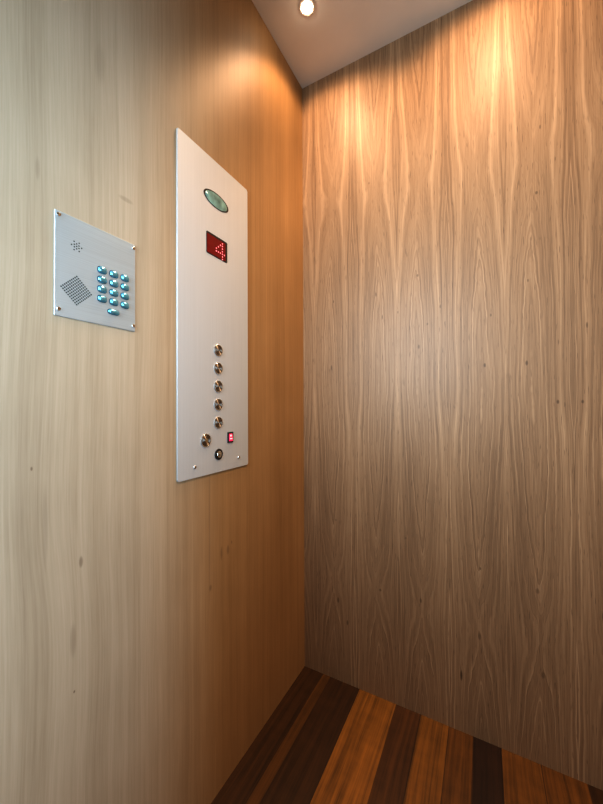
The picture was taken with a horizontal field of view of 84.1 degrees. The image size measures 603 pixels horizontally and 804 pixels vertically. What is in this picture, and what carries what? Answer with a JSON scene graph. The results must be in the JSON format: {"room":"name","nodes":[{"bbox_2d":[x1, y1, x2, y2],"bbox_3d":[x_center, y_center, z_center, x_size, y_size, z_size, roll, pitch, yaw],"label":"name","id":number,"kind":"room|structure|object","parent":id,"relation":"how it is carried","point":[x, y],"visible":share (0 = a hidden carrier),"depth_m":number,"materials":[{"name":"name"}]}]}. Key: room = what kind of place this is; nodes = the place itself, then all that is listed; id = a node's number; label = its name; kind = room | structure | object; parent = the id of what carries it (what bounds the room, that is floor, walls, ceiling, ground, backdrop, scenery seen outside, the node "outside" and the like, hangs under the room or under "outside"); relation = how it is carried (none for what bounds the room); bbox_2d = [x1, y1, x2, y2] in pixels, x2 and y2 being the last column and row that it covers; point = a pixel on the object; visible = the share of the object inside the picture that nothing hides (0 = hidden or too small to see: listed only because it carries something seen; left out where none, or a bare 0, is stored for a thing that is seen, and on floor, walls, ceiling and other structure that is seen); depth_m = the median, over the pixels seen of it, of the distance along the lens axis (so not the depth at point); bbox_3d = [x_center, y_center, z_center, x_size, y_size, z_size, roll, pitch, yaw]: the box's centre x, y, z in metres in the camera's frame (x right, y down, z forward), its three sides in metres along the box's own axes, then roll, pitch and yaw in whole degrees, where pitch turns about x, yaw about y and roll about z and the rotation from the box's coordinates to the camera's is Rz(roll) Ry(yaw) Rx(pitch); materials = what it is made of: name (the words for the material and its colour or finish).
{"room":"elevator interior","nodes":[
{"label":"elevator interior","id":0,"kind":"room"},
{"bbox_2d":[0,0,304,803],"bbox_3d":[-0.325,-0.108,0.701,0.040,2.200,1.400,-1,-1,29],"label":"wall","id":1,"kind":"structure","parent":0,"point":[152,624],"depth_m":0.65,"materials":[{"name":"brown wood"}]},
{"bbox_2d":[54,209,134,331],"bbox_3d":[-0.359,-0.223,0.593,0.006,0.170,0.141,-1,-1,29],"label":"phone","id":2,"kind":"object","parent":1,"relation":"attached to","point":[94,268],"visible":1,"depth_m":0.58,"materials":[{"name":"metal"}]},
{"bbox_2d":[60,276,91,304],"bbox_3d":[-0.378,-0.187,0.561,0.001,0.050,0.050,-1,-1,29],"label":"speaker grille","id":3,"kind":"object","parent":2,"relation":"attached to","point":[74,290],"depth_m":0.56,"materials":[{"name":"silver metal"}]},
{"bbox_2d":[176,128,247,481],"bbox_3d":[-0.215,-0.219,0.856,0.008,0.797,0.255,-1,-1,29],"label":"control panel","id":4,"kind":"object","parent":1,"relation":"attached to","point":[212,223],"visible":1,"depth_m":0.83,"materials":[{"name":"metal"}]},
{"bbox_2d":[215,449,222,459],"bbox_3d":[-0.212,0.134,0.855,0.002,0.028,0.028,-1,-1,29],"label":"switch","id":5,"kind":"object","parent":4,"relation":"attached to","point":[218,452],"depth_m":0.85,"materials":[{"name":"silver metal"}]},
{"bbox_2d":[227,432,232,442],"bbox_3d":[-0.191,0.095,0.895,0.002,0.029,0.021,-1,-1,29],"label":"rocker switch","id":6,"kind":"object","parent":4,"relation":"attached to","point":[229,434],"depth_m":0.89,"materials":[{"name":"red plastic"}]},
{"bbox_2d":[252,0,471,88],"bbox_3d":[0.215,-1.234,0.417,1.280,0.040,1.400,-1,-1,29],"label":"ceiling","id":7,"kind":"structure","parent":0,"point":[339,33],"depth_m":1.07,"materials":[{"name":"paint"}]},
{"bbox_2d":[299,0,315,16],"bbox_3d":[0.017,-1.203,1.020,0.052,0.008,0.052,-1,-1,29],"label":"recessed light","id":8,"kind":"object","parent":7,"relation":"in","point":[306,7],"visible":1,"depth_m":1.02,"materials":[{"name":"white glass"}]},
{"bbox_2d":[211,666,602,803],"bbox_3d":[0.224,1.006,0.393,1.280,0.040,1.400,-1,-1,29],"label":"floor","id":9,"kind":"structure","parent":0,"point":[328,740],"depth_m":0.92,"materials":[{"name":"brown wood"}]},
{"bbox_2d":[302,0,602,789],"bbox_3d":[0.544,-0.109,1.003,1.200,2.200,0.040,-1,-1,29],"label":"wall","id":10,"kind":"structure","parent":0,"point":[453,169],"depth_m":1.01,"materials":[{"name":"brown wood"}]}
]}

